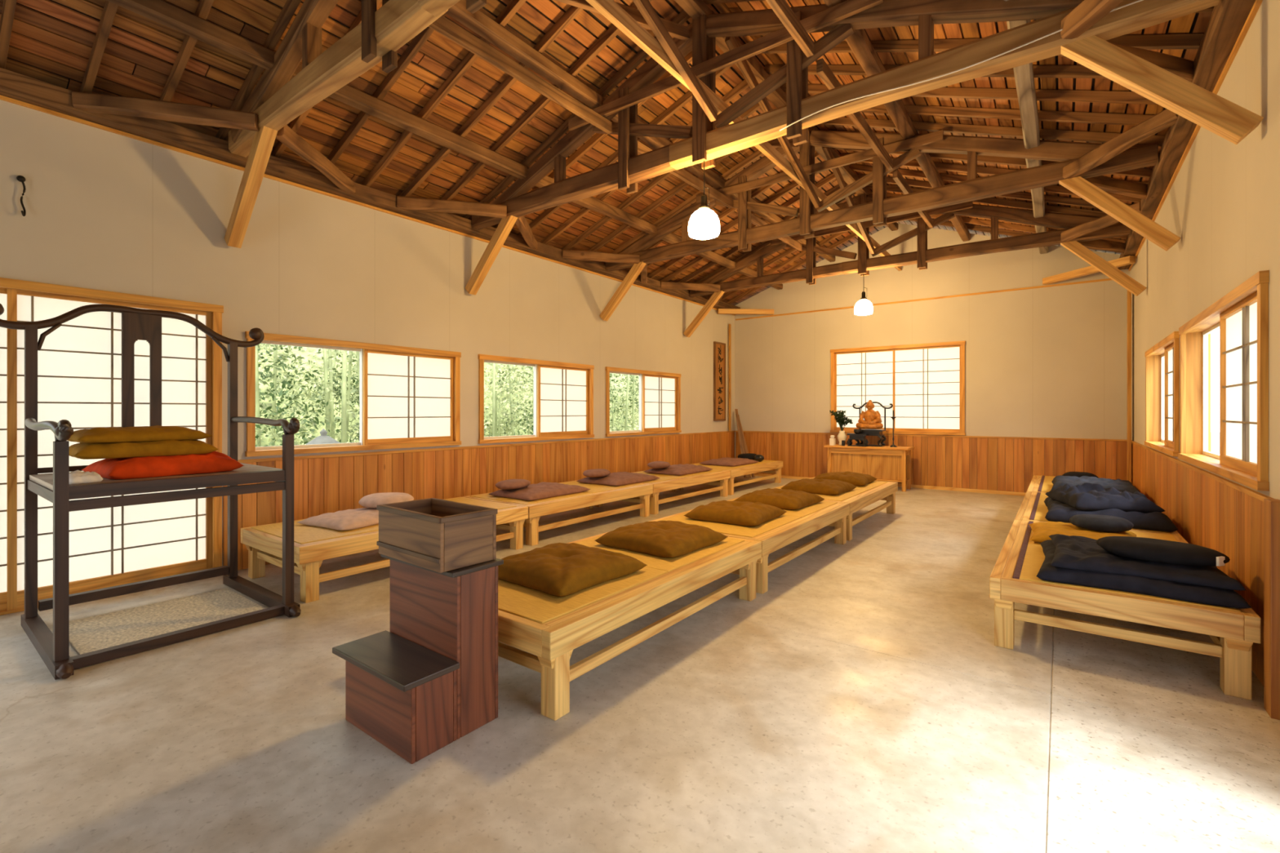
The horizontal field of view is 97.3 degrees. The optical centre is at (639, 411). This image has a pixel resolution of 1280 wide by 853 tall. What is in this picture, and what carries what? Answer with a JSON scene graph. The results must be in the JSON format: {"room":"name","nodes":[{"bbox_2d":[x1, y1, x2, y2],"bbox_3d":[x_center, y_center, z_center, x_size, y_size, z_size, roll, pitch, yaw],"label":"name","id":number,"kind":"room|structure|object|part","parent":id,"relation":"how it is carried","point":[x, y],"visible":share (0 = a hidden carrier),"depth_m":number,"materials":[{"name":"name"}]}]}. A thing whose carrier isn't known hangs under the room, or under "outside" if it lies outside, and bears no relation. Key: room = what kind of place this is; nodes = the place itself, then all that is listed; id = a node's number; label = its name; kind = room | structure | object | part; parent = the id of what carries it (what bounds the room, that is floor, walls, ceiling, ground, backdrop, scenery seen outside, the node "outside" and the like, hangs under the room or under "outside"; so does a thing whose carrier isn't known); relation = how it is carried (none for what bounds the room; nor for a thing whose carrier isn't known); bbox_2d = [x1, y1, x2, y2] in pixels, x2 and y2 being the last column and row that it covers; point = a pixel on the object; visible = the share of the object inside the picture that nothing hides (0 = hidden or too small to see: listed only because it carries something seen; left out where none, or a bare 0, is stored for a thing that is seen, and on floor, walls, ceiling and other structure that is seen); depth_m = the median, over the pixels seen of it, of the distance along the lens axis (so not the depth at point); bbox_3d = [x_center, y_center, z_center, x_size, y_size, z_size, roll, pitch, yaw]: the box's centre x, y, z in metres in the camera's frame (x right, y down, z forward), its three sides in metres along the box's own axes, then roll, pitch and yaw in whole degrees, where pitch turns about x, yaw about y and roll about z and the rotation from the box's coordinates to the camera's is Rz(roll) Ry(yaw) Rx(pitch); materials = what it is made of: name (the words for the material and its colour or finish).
{"room":"house of worship","nodes":[
{"label":"house of worship","id":0,"kind":"room"},
{"bbox_2d":[71,0,486,248],"bbox_3d":[-0.916,-2.418,2.933,6.637,1.994,2.022,0,0,37],"label":"roof truss","id":1,"kind":"object","parent":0,"point":[282,95],"depth_m":4.09,"materials":[{"name":"brown wood"}]},
{"bbox_2d":[0,94,734,566],"bbox_3d":[-2.265,-0.440,6.814,0.150,3.680,14.400,0,0,37],"label":"wall","id":2,"kind":"structure","parent":0,"point":[106,211],"depth_m":5.40,"materials":[{"name":"paint"}]},
{"bbox_2d":[16,175,26,216],"bbox_3d":[-4.300,-1.498,3.915,0.068,0.288,0.044,0,0,37],"label":"iron hook","id":3,"kind":"object","parent":2,"relation":"attached to","point":[20,178],"visible":1,"depth_m":3.92,"materials":[{"name":"grey metal"}]},
{"bbox_2d":[0,277,223,615],"bbox_3d":[-4.742,0.244,3.472,0.186,2.312,3.600,0,0,37],"label":"door","id":4,"kind":"structure","parent":2,"relation":"in","point":[79,362],"depth_m":4.29,"materials":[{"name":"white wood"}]},
{"bbox_2d":[0,67,249,167],"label":"wall plate","id":5,"kind":"object","parent":2,"relation":"on","point":[21,87],"depth_m":4.27,"materials":[{"name":"brown wood"}]},
{"bbox_2d":[244,331,461,457],"bbox_3d":[-2.893,-0.155,5.940,0.192,1.114,2.230,0,0,37],"label":"window","id":6,"kind":"structure","parent":2,"relation":"in","point":[409,397],"depth_m":6.17,"materials":[{"name":"brown wood"}]},
{"bbox_2d":[0,94,735,315],"bbox_3d":[-2.196,-2.147,6.762,0.021,0.025,14.400,0,0,37],"label":"trim","id":7,"kind":"structure","parent":2,"relation":"attached to","point":[2,97],"depth_m":5.18,"materials":[{"name":"brown wood"}]},
{"bbox_2d":[264,155,496,240],"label":"wall plate","id":8,"kind":"object","parent":2,"relation":"on","point":[276,166],"depth_m":5.77,"materials":[{"name":"brown wood"}]},
{"bbox_2d":[223,431,734,570],"bbox_3d":[-2.195,0.914,6.761,0.025,0.972,14.340,0,0,37],"label":"wainscot","id":9,"kind":"structure","parent":2,"relation":"attached to","point":[335,482],"depth_m":6.65,"materials":[{"name":"brown wood"}]},
{"bbox_2d":[477,354,594,444],"bbox_3d":[-1.422,-0.155,7.906,0.192,1.114,2.140,0,0,37],"label":"window","id":10,"kind":"structure","parent":2,"relation":"in","point":[563,392],"depth_m":8.14,"materials":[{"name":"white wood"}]},
{"bbox_2d":[503,232,629,280],"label":"wall plate","id":11,"kind":"object","parent":2,"relation":"on","point":[513,241],"depth_m":7.96,"materials":[{"name":"brown wood"}]},
{"bbox_2d":[0,0,1214,304],"bbox_3d":[0.419,-2.863,4.719,7.740,1.493,13.899,0,0,37],"label":"roof","id":12,"kind":"structure","parent":11,"relation":"on","point":[1183,41],"depth_m":5.43,"materials":[{"name":"brown wood"}]},
{"bbox_2d":[106,0,782,289],"bbox_3d":[-1.347,-2.627,6.127,0.143,0.136,14.381,0,0,37],"label":"purlin","id":13,"kind":"object","parent":12,"relation":"attached to","point":[162,12],"visible":0.68,"depth_m":4.80,"materials":[{"name":"brown wood"}]},
{"bbox_2d":[443,0,835,262],"bbox_3d":[-0.470,-3.032,5.471,0.138,0.139,14.382,0,0,37],"label":"purlin","id":14,"kind":"object","parent":12,"relation":"attached to","point":[477,24],"visible":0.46,"depth_m":4.93,"materials":[{"name":"brown wood"}]},
{"bbox_2d":[425,0,933,271],"bbox_3d":[0.461,-2.860,4.775,2.010,0.883,14.300,0,0,37],"label":"ridge bracing","id":15,"kind":"object","parent":12,"relation":"attached to","point":[633,22],"visible":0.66,"depth_m":4.61,"materials":[{"name":"brown wood"}]},
{"bbox_2d":[688,160,719,239],"bbox_3d":[0.557,-1.860,4.903,0.276,0.680,0.276,0,0,37],"label":"pendant lamp","id":16,"kind":"object","parent":12,"relation":"hanging from","point":[704,224],"visible":0.99,"depth_m":4.82,"materials":[{"name":"white glass"}]},
{"bbox_2d":[675,0,898,231],"bbox_3d":[0.460,-3.438,4.775,0.156,0.145,14.382,0,0,37],"label":"purlin","id":17,"kind":"object","parent":12,"relation":"attached to","point":[695,9],"visible":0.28,"depth_m":5.78,"materials":[{"name":"brown wood"}]},
{"bbox_2d":[853,282,872,315],"bbox_3d":[3.516,-1.860,8.859,0.276,0.680,0.276,0,0,37],"label":"pendant lamp","id":18,"kind":"object","parent":12,"relation":"hanging from","point":[863,307],"visible":0.99,"depth_m":8.77,"materials":[{"name":"white glass"}]},
{"bbox_2d":[823,0,969,241],"bbox_3d":[1.389,-3.036,4.080,0.140,0.135,14.382,0,0,37],"label":"purlin","id":19,"kind":"object","parent":12,"relation":"attached to","point":[860,42],"visible":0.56,"depth_m":5.61,"materials":[{"name":"brown wood"}]},
{"bbox_2d":[779,0,1142,131],"bbox_3d":[2.085,-2.230,3.623,2.501,0.110,0.009,0,0,37],"label":"power cable","id":20,"kind":"object","parent":12,"relation":"attached to","point":[1138,1],"visible":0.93,"depth_m":3.67,"materials":[{"name":"white plastic"}]},
{"bbox_2d":[1004,0,1048,253],"bbox_3d":[2.272,-2.632,3.421,0.145,0.139,14.381,0,0,37],"label":"purlin","id":21,"kind":"object","parent":12,"relation":"attached to","point":[1024,77],"visible":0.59,"depth_m":4.83,"materials":[{"name":"brown wood"}]},
{"bbox_2d":[605,366,681,436],"bbox_3d":[0.057,-0.155,9.884,0.192,1.114,2.180,0,0,37],"label":"window","id":22,"kind":"structure","parent":2,"relation":"in","point":[660,393],"depth_m":10.12,"materials":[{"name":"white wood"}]},
{"bbox_2d":[633,275,710,304],"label":"wall plate","id":23,"kind":"object","parent":2,"relation":"on","point":[653,284],"depth_m":10.33,"materials":[{"name":"brown wood"}]},
{"bbox_2d":[717,255,1135,315],"bbox_3d":[4.451,-2.100,10.108,6.623,0.100,0.992,0,0,37],"label":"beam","id":24,"kind":"structure","parent":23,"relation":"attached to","point":[1129,260],"depth_m":8.76,"materials":[{"name":"brown wood"}]},
{"bbox_2d":[713,341,725,421],"bbox_3d":[1.689,-0.630,11.936,0.045,1.660,0.460,0,0,37],"label":"plaque","id":25,"kind":"object","parent":2,"relation":"attached to","point":[719,348],"visible":1,"depth_m":11.91,"materials":[{"name":"brown wood"}]},
{"bbox_2d":[728,324,731,431],"bbox_3d":[1.956,-0.740,12.260,0.032,2.320,0.060,0,0,37],"label":"trim","id":26,"kind":"structure","parent":2,"relation":"attached to","point":[730,325],"depth_m":12.24,"materials":[{"name":"brown wood"}]},
{"bbox_2d":[0,0,1212,305],"bbox_3d":[0.917,-2.940,5.383,7.789,1.490,19.597,0,0,37],"label":"ceiling","id":27,"kind":"structure","parent":0,"point":[51,42],"depth_m":5.05,"materials":[{"name":"brown wood"}]},
{"bbox_2d":[0,475,1279,852],"bbox_3d":[0.461,1.480,4.775,6.960,0.160,14.700,0,0,37],"label":"floor","id":28,"kind":"structure","parent":0,"point":[866,700],"depth_m":2.43,"materials":[{"name":"concrete"}]},
{"bbox_2d":[0,303,301,679],"bbox_3d":[-3.174,0.322,3.766,1.307,2.154,1.556,0,0,37],"label":"chair","id":29,"kind":"object","parent":28,"relation":"on","point":[141,324],"visible":0.96,"depth_m":3.64,"materials":[{"name":"paint"}]},
{"bbox_2d":[69,469,104,484],"bbox_3d":[-3.195,0.368,3.212,0.147,0.076,0.166,0,0,19],"label":"cloth","id":30,"kind":"object","parent":29,"relation":"on","point":[76,477],"visible":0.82,"depth_m":3.20,"materials":[{"name":"white fabric"}]},
{"bbox_2d":[81,452,244,479],"bbox_3d":[-3.119,0.332,3.706,0.527,0.146,0.704,0,0,33],"label":"cushion","id":31,"kind":"object","parent":29,"relation":"on","point":[117,468],"visible":0.83,"depth_m":3.53,"materials":[{"name":"fabric"}]},
{"bbox_2d":[69,439,218,459],"bbox_3d":[-3.243,0.226,3.674,0.522,0.115,0.719,0,0,37],"label":"cushion","id":32,"kind":"object","parent":31,"relation":"on","point":[80,451],"visible":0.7,"depth_m":3.50,"materials":[{"name":"fabric"}]},
{"bbox_2d":[66,425,211,443],"bbox_3d":[-3.273,0.140,3.666,0.500,0.095,0.684,0,0,37],"label":"cushion","id":33,"kind":"object","parent":32,"relation":"on","point":[113,433],"visible":0.98,"depth_m":3.53,"materials":[{"name":"yellow fabric"}]},
{"bbox_2d":[69,587,266,654],"bbox_3d":[-3.179,1.393,3.789,0.870,0.013,0.940,0,0,37],"label":"floor mat","id":34,"kind":"object","parent":28,"relation":"on","point":[92,633],"visible":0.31,"depth_m":3.76,"materials":[{"name":"wicker"}]},
{"bbox_2d":[240,497,528,603],"bbox_3d":[-2.252,1.187,5.262,1.130,0.426,2.174,0,0,37],"label":"platform","id":35,"kind":"object","parent":28,"relation":"on","point":[313,545],"visible":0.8,"depth_m":4.48,"materials":[{"name":"brown wood"}]},
{"bbox_2d":[297,507,378,530],"bbox_3d":[-2.492,0.927,4.986,0.626,0.091,0.731,0,0,28],"label":"floor cushion","id":36,"kind":"object","parent":35,"relation":"on","point":[348,519],"visible":0.76,"depth_m":4.76,"materials":[{"name":"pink fabric"}]},
{"bbox_2d":[358,492,413,508],"bbox_3d":[-2.367,0.830,5.272,0.481,0.119,0.456,0,0,37],"label":"cushion","id":37,"kind":"object","parent":36,"relation":"on","point":[372,500],"visible":0.73,"depth_m":5.12,"materials":[{"name":"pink fabric"}]},
{"bbox_2d":[332,554,503,764],"bbox_3d":[-1.004,1.039,2.555,0.592,0.722,0.490,0,0,37],"label":"stand","id":38,"kind":"object","parent":28,"relation":"on","point":[417,687],"visible":0.87,"depth_m":2.45,"materials":[{"name":"red wood"}]},
{"bbox_2d":[377,497,497,573],"bbox_3d":[-0.951,0.561,2.623,0.543,0.232,0.308,0,0,37],"label":"offering box","id":39,"kind":"object","parent":38,"relation":"on","point":[439,535],"visible":1,"depth_m":2.49,"materials":[{"name":"brown wood"}]},
{"bbox_2d":[462,480,653,546],"bbox_3d":[-0.935,1.187,7.024,1.130,0.426,2.194,0,0,37],"label":"platform","id":40,"kind":"object","parent":28,"relation":"on","point":[598,494],"visible":0.66,"depth_m":6.49,"materials":[{"name":"brown wood"}]},
{"bbox_2d":[488,481,591,500],"bbox_3d":[-1.173,0.918,6.650,0.732,0.108,1.014,0,0,37],"label":"floor cushion","id":41,"kind":"object","parent":40,"relation":"on","point":[535,491],"visible":0.96,"depth_m":6.41,"materials":[{"name":"fabric"}]},
{"bbox_2d":[495,479,530,489],"bbox_3d":[-1.453,0.833,6.456,0.346,0.095,0.437,0,0,37],"label":"cushion","id":42,"kind":"object","parent":41,"relation":"on","point":[508,484],"visible":1,"depth_m":6.32,"materials":[{"name":"fabric"}]},
{"bbox_2d":[576,471,659,486],"bbox_3d":[-0.287,0.916,7.833,0.712,0.111,1.009,0,0,37],"label":"floor cushion","id":43,"kind":"object","parent":40,"relation":"on","point":[619,478],"visible":0.92,"depth_m":7.58,"materials":[{"name":"fabric"}]},
{"bbox_2d":[582,468,610,477],"bbox_3d":[-0.586,0.833,7.618,0.344,0.094,0.439,0,0,37],"label":"cushion","id":44,"kind":"object","parent":43,"relation":"on","point":[597,473],"visible":1,"depth_m":7.47,"materials":[{"name":"fabric"}]},
{"bbox_2d":[497,527,761,720],"bbox_3d":[-0.196,1.187,3.712,1.140,0.426,2.194,0,0,37],"label":"platform","id":45,"kind":"object","parent":28,"relation":"on","point":[549,628],"visible":0.52,"depth_m":2.94,"materials":[{"name":"brown wood"}]},
{"bbox_2d":[497,542,646,595],"bbox_3d":[-0.455,0.903,3.376,0.729,0.136,0.753,0,0,37],"label":"floor cushion","id":46,"kind":"object","parent":45,"relation":"on","point":[559,569],"visible":0.95,"depth_m":3.19,"materials":[{"name":"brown fabric"}]},
{"bbox_2d":[594,520,728,557],"bbox_3d":[0.166,0.905,4.151,0.728,0.134,0.750,0,0,37],"label":"floor cushion","id":47,"kind":"object","parent":45,"relation":"on","point":[660,538],"visible":1,"depth_m":3.97,"materials":[{"name":"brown fabric"}]},
{"bbox_2d":[594,469,730,514],"bbox_3d":[0.389,1.187,8.793,1.130,0.426,2.194,0,0,37],"label":"platform","id":48,"kind":"object","parent":28,"relation":"on","point":[665,482],"visible":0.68,"depth_m":8.38,"materials":[{"name":"brown wood"}]},
{"bbox_2d":[643,464,712,475],"bbox_3d":[0.625,0.916,9.047,0.703,0.111,1.006,0,0,37],"label":"floor cushion","id":49,"kind":"object","parent":48,"relation":"on","point":[676,469],"visible":0.92,"depth_m":8.78,"materials":[{"name":"fabric"}]},
{"bbox_2d":[647,461,670,468],"bbox_3d":[0.297,0.833,8.793,0.350,0.094,0.443,0,0,37],"label":"cushion","id":50,"kind":"object","parent":49,"relation":"on","point":[655,464],"visible":1,"depth_m":8.64,"materials":[{"name":"fabric"}]},
{"bbox_2d":[677,460,782,495],"bbox_3d":[1.712,1.187,10.563,1.130,0.426,2.194,0,0,37],"label":"platform","id":51,"kind":"object","parent":28,"relation":"on","point":[764,466],"visible":0.54,"depth_m":10.11,"materials":[{"name":"brown wood"}]},
{"bbox_2d":[699,457,759,466],"bbox_3d":[1.661,0.917,10.436,0.733,0.110,1.019,0,0,37],"label":"floor cushion","id":52,"kind":"object","parent":51,"relation":"on","point":[725,461],"visible":1,"depth_m":10.19,"materials":[{"name":"fabric"}]},
{"bbox_2d":[737,453,755,459],"bbox_3d":[2.154,0.907,11.224,0.400,0.131,0.451,0,0,37],"label":"cushion","id":53,"kind":"object","parent":51,"relation":"on","point":[748,455],"visible":0.57,"depth_m":11.07,"materials":[{"name":"black fabric"}]},
{"bbox_2d":[753,454,764,462],"bbox_3d":[2.301,0.903,10.891,0.200,0.140,0.200,0,0,37],"label":"drum","id":54,"kind":"object","parent":51,"relation":"on","point":[759,458],"visible":0.9,"depth_m":10.82,"materials":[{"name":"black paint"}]},
{"bbox_2d":[734,408,755,477],"bbox_3d":[2.189,0.668,12.070,0.218,1.439,0.653,0,0,-22],"label":"wooden staff","id":55,"kind":"object","parent":28,"relation":"on","point":[744,450],"visible":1,"depth_m":12.13,"materials":[{"name":"brown wood"}]},
{"bbox_2d":[643,497,849,594],"bbox_3d":[1.127,1.187,5.482,1.140,0.426,2.194,0,0,37],"label":"platform","id":56,"kind":"object","parent":28,"relation":"on","point":[775,534],"visible":0.49,"depth_m":4.91,"materials":[{"name":"brown wood"}]},
{"bbox_2d":[682,500,786,526],"bbox_3d":[0.880,0.906,5.161,0.729,0.131,0.746,0,0,37],"label":"floor cushion","id":57,"kind":"object","parent":56,"relation":"on","point":[746,513],"visible":1,"depth_m":4.96,"materials":[{"name":"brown fabric"}]},
{"bbox_2d":[735,488,825,510],"bbox_3d":[1.478,0.905,5.964,0.704,0.133,0.726,0,0,40],"label":"floor cushion","id":58,"kind":"object","parent":56,"relation":"on","point":[784,499],"visible":0.85,"depth_m":5.77,"materials":[{"name":"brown fabric"}]},
{"bbox_2d":[771,476,897,541],"bbox_3d":[2.451,1.187,7.251,1.140,0.426,2.194,0,0,37],"label":"platform","id":59,"kind":"object","parent":28,"relation":"on","point":[860,497],"visible":0.41,"depth_m":6.79,"materials":[{"name":"brown wood"}]},
{"bbox_2d":[780,477,857,495],"bbox_3d":[2.204,0.904,6.927,0.730,0.136,0.747,0,0,37],"label":"floor cushion","id":60,"kind":"object","parent":59,"relation":"on","point":[815,486],"visible":0.94,"depth_m":6.73,"materials":[{"name":"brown fabric"}]},
{"bbox_2d":[815,471,876,486],"bbox_3d":[2.797,0.901,7.721,0.728,0.141,0.736,0,0,37],"label":"floor cushion","id":61,"kind":"object","parent":59,"relation":"on","point":[858,479],"visible":0.81,"depth_m":7.50,"materials":[{"name":"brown fabric"}]},
{"bbox_2d":[824,444,914,491],"bbox_3d":[4.210,1.020,10.388,1.460,0.760,0.520,0,0,37],"label":"altar table","id":62,"kind":"object","parent":28,"relation":"on","point":[886,463],"visible":0.82,"depth_m":10.15,"materials":[{"name":"brown wood"}]},
{"bbox_2d":[829,435,835,445],"bbox_3d":[3.637,0.544,10.641,0.080,0.190,0.100,0,0,37],"label":"jar","id":63,"kind":"object","parent":62,"relation":"on","point":[832,441],"visible":1,"depth_m":10.61,"materials":[{"name":"white ceramic"}]},
{"bbox_2d":[829,409,853,444],"bbox_3d":[3.829,0.301,10.717,0.457,0.676,0.277,0,0,37],"label":"vase","id":64,"kind":"object","parent":62,"relation":"on","point":[840,418],"visible":0.98,"depth_m":10.67,"materials":[{"name":"white ceramic"}]},
{"bbox_2d":[846,429,868,446],"bbox_3d":[3.993,0.482,10.332,0.363,0.316,0.168,0,0,37],"label":"stand","id":65,"kind":"object","parent":62,"relation":"on","point":[851,436],"depth_m":10.29,"materials":[{"name":"black wood"}]},
{"bbox_3d":[3.993,0.366,10.332,0.140,0.085,0.140,0,0,37],"label":"incense burner","id":66,"kind":"part","parent":65,"relation":"part of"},
{"bbox_2d":[852,401,893,446],"bbox_3d":[4.262,0.229,10.425,0.721,0.821,0.323,0,0,37],"label":"stand","id":67,"kind":"object","parent":62,"relation":"on","point":[878,433],"visible":0.78,"depth_m":10.36,"materials":[{"name":"black"}]},
{"bbox_2d":[855,400,883,429],"bbox_3d":[4.237,0.058,10.386,0.360,0.542,0.383,0,0,-11],"label":"statue","id":68,"kind":"object","parent":67,"relation":"on","point":[873,420],"visible":1,"depth_m":10.34,"materials":[{"name":"brown wood"}]},
{"bbox_2d":[889,410,897,447],"bbox_3d":[4.560,0.309,10.138,0.120,0.660,0.120,0,0,37],"label":"candlestick","id":69,"kind":"object","parent":62,"relation":"on","point":[892,417],"visible":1,"depth_m":10.13,"materials":[{"name":"black paint"}]},
{"bbox_2d":[1026,475,1125,493],"bbox_3d":[5.831,1.186,7.446,1.100,0.428,2.174,0,0,37],"label":"platform","id":70,"kind":"object","parent":28,"relation":"on","point":[1043,484],"visible":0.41,"depth_m":7.56,"materials":[{"name":"brown wood"}]},
{"bbox_2d":[1062,471,1097,477],"bbox_3d":[6.002,0.901,7.688,0.406,0.142,0.402,0,0,37],"label":"cushion","id":71,"kind":"object","parent":70,"relation":"on","point":[1068,473],"visible":0.47,"depth_m":7.59,"materials":[{"name":"black fabric"}]},
{"bbox_2d":[1050,475,1142,494],"bbox_3d":[5.486,0.892,6.821,0.828,0.160,1.102,0,0,37],"label":"mattress","id":72,"kind":"object","parent":70,"relation":"on","point":[1113,484],"visible":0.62,"depth_m":6.66,"materials":[{"name":"blue fabric"}]},
{"bbox_2d":[1014,491,1180,535],"bbox_3d":[4.507,1.186,5.676,1.100,0.428,2.214,0,0,37],"label":"platform","id":73,"kind":"object","parent":28,"relation":"on","point":[1033,508],"visible":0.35,"depth_m":5.53,"materials":[{"name":"brown wood"}]},
{"bbox_2d":[1044,497,1177,532],"bbox_3d":[4.253,0.901,5.184,0.887,0.142,1.147,0,0,37],"label":"mattress","id":74,"kind":"object","parent":73,"relation":"on","point":[1058,511],"visible":0.49,"depth_m":4.75,"materials":[{"name":"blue fabric"}]},
{"bbox_2d":[1044,482,1164,512],"bbox_3d":[4.199,0.766,5.149,0.620,0.182,0.803,0,0,20],"label":"quilt","id":75,"kind":"object","parent":74,"relation":"on","point":[1096,497],"visible":1,"depth_m":4.88,"materials":[{"name":"blue fabric"}]},
{"bbox_2d":[989,520,1261,700],"bbox_3d":[3.172,1.186,3.890,1.100,0.428,2.214,0,0,37],"label":"platform","id":76,"kind":"object","parent":28,"relation":"on","point":[1233,632],"visible":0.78,"depth_m":3.03,"materials":[{"name":"brown wood"}]},
{"bbox_2d":[1030,521,1136,542],"bbox_3d":[3.362,0.927,4.260,0.677,0.091,0.702,0,0,34],"label":"floor cushion","id":77,"kind":"object","parent":76,"relation":"on","point":[1042,531],"visible":0.55,"depth_m":4.20,"materials":[{"name":"yellow fabric"}]},
{"bbox_2d":[1069,514,1133,532],"bbox_3d":[3.486,0.842,4.262,0.378,0.099,0.347,0,0,37],"label":"cushion","id":78,"kind":"object","parent":77,"relation":"on","point":[1104,523],"visible":1,"depth_m":4.16,"materials":[{"name":"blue fabric"}]},
{"bbox_2d":[1035,539,1252,609],"bbox_3d":[2.918,0.921,3.384,0.864,0.102,1.026,0,0,37],"label":"mattress","id":79,"kind":"object","parent":76,"relation":"on","point":[1208,595],"visible":0.37,"depth_m":3.01,"materials":[{"name":"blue fabric"}]},
{"bbox_2d":[1049,533,1246,590],"bbox_3d":[2.937,0.855,3.376,0.802,0.079,0.939,0,0,37],"label":"quilt","id":80,"kind":"object","parent":79,"relation":"on","point":[1078,553],"visible":0.62,"depth_m":3.10,"materials":[{"name":"blue fabric"}]},
{"bbox_2d":[1096,536,1230,566],"bbox_3d":[2.929,0.785,3.179,0.548,0.104,0.343,0,0,37],"label":"cushion","id":81,"kind":"object","parent":80,"relation":"on","point":[1154,550],"visible":1,"depth_m":3.08,"materials":[{"name":"black fabric"}]},
{"bbox_2d":[255,344,1219,453],"bbox_3d":[0.000,-6.623,0.000,120.000,16.646,120.000,0,0,37],"label":"foliage","id":82,"kind":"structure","parent":0,"point":[1215,437],"depth_m":21.37,"materials":[{"name":"green plant"}]},
{"bbox_2d":[305,428,340,444],"bbox_3d":[-4.499,0.902,8.010,0.518,1.325,0.518,0,0,37],"label":"stone lantern","id":83,"kind":"object","parent":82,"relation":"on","point":[323,438],"visible":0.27,"depth_m":7.92,"materials":[{"name":"grey stone"}]},
{"bbox_2d":[255,343,639,446],"bbox_3d":[-2.035,-2.338,21.364,11.619,8.081,33.742,0,0,37],"label":"bamboo grove","id":84,"kind":"object","parent":82,"relation":"on","point":[497,384],"visible":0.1,"depth_m":14.25,"materials":[{"name":"green plant"}]},
{"bbox_2d":[396,0,1263,294],"bbox_3d":[0.558,-2.419,4.904,6.637,1.994,2.022,0,0,37],"label":"roof truss","id":85,"kind":"object","parent":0,"point":[1088,26],"depth_m":4.24,"materials":[{"name":"brown wood"}]},
{"bbox_2d":[562,108,1180,320],"bbox_3d":[2.049,-2.416,6.898,6.637,1.988,2.019,0,0,37],"label":"roof truss","id":86,"kind":"object","parent":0,"point":[1086,172],"depth_m":6.19,"materials":[{"name":"brown wood"}]},
{"bbox_2d":[660,193,1146,337],"bbox_3d":[3.516,-2.410,8.860,6.637,1.977,2.022,0,0,37],"label":"roof truss","id":87,"kind":"object","parent":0,"point":[1078,234],"depth_m":8.26,"materials":[{"name":"brown wood"}]},
{"bbox_2d":[734,222,1130,491],"bbox_3d":[4.818,-1.066,10.601,6.960,4.932,0.150,0,0,37],"label":"wall","id":88,"kind":"structure","parent":0,"point":[1051,362],"depth_m":9.80,"materials":[{"name":"paint"}]},
{"bbox_2d":[746,473,1026,496],"bbox_3d":[4.758,1.373,10.520,6.600,0.055,0.016,0,0,37],"label":"baseboard","id":89,"kind":"structure","parent":88,"relation":"attached to","point":[1023,494],"depth_m":9.96,"materials":[{"name":"brown wood"}]},
{"bbox_2d":[830,341,965,435],"bbox_3d":[4.786,-0.405,10.599,2.350,1.654,0.192,0,0,37],"label":"window","id":90,"kind":"structure","parent":88,"relation":"in","point":[924,384],"depth_m":10.47,"materials":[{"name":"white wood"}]},
{"bbox_2d":[735,278,1111,320],"bbox_3d":[4.731,-2.035,10.559,6.510,0.030,0.019,0,0,37],"label":"trim","id":91,"kind":"structure","parent":88,"relation":"attached to","point":[1105,279],"depth_m":9.99,"materials":[{"name":"brown wood"}]},
{"bbox_2d":[735,431,1126,493],"bbox_3d":[4.765,0.914,10.530,6.600,0.972,0.025,0,0,37],"label":"wainscot","id":92,"kind":"structure","parent":88,"relation":"attached to","point":[969,462],"depth_m":9.81,"materials":[{"name":"brown wood"}]},
{"bbox_2d":[1130,0,1279,500],"bbox_3d":[3.188,-0.440,2.735,0.150,3.680,14.400,0,0,37],"label":"wall","id":93,"kind":"structure","parent":0,"point":[1222,203],"depth_m":3.59,"materials":[{"name":"paint"}]},
{"bbox_2d":[1126,289,1131,483],"bbox_3d":[7.140,-0.250,8.227,0.042,3.300,0.230,0,0,37],"label":"trim","id":94,"kind":"structure","parent":93,"relation":"attached to","point":[1128,293],"depth_m":8.14,"materials":[{"name":"brown wood"}]},
{"bbox_2d":[1119,228,1143,257],"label":"wall plate","id":95,"kind":"object","parent":93,"relation":"attached to","point":[1133,241],"depth_m":7.34,"materials":[{"name":"brown wood"}]},
{"bbox_2d":[1144,331,1179,456],"bbox_3d":[5.477,-0.155,5.831,0.192,1.114,2.180,0,0,37],"label":"window","id":96,"kind":"structure","parent":93,"relation":"in","point":[1162,359],"depth_m":5.87,"materials":[{"name":"brown wood"}]},
{"bbox_2d":[1140,115,1196,219],"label":"wall plate","id":97,"kind":"object","parent":93,"relation":"attached to","point":[1177,137],"depth_m":4.93,"materials":[{"name":"brown wood"}]},
{"bbox_2d":[1128,0,1262,271],"bbox_3d":[3.119,-2.147,2.787,0.021,0.025,14.400,0,0,37],"label":"trim","id":98,"kind":"structure","parent":93,"relation":"attached to","point":[1257,3],"depth_m":3.67,"materials":[{"name":"brown wood"}]},
{"bbox_2d":[1131,440,1273,685],"bbox_3d":[3.117,0.914,2.788,0.025,0.972,14.340,0,0,37],"label":"wainscot","id":99,"kind":"structure","parent":93,"relation":"attached to","point":[1207,509],"depth_m":3.77,"materials":[{"name":"brown wood"}]},
{"bbox_2d":[1191,0,1255,92],"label":"wall plate","id":100,"kind":"object","parent":93,"relation":"attached to","point":[1226,22],"depth_m":3.30,"materials":[{"name":"brown wood"}]},
{"bbox_2d":[1177,270,1269,491],"bbox_3d":[3.944,-0.155,3.781,0.192,1.114,2.440,0,0,37],"label":"window","id":101,"kind":"structure","parent":93,"relation":"in","point":[1241,316],"depth_m":3.59,"materials":[{"name":"brown wood"}]},
{"bbox_2d":[1263,498,1279,719],"bbox_3d":[2.928,0.905,2.599,0.047,0.990,0.110,0,0,37],"label":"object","id":102,"kind":"structure","parent":93,"relation":"attached to","point":[1271,506],"depth_m":2.57,"materials":[{"name":"brown wood"}]}
]}

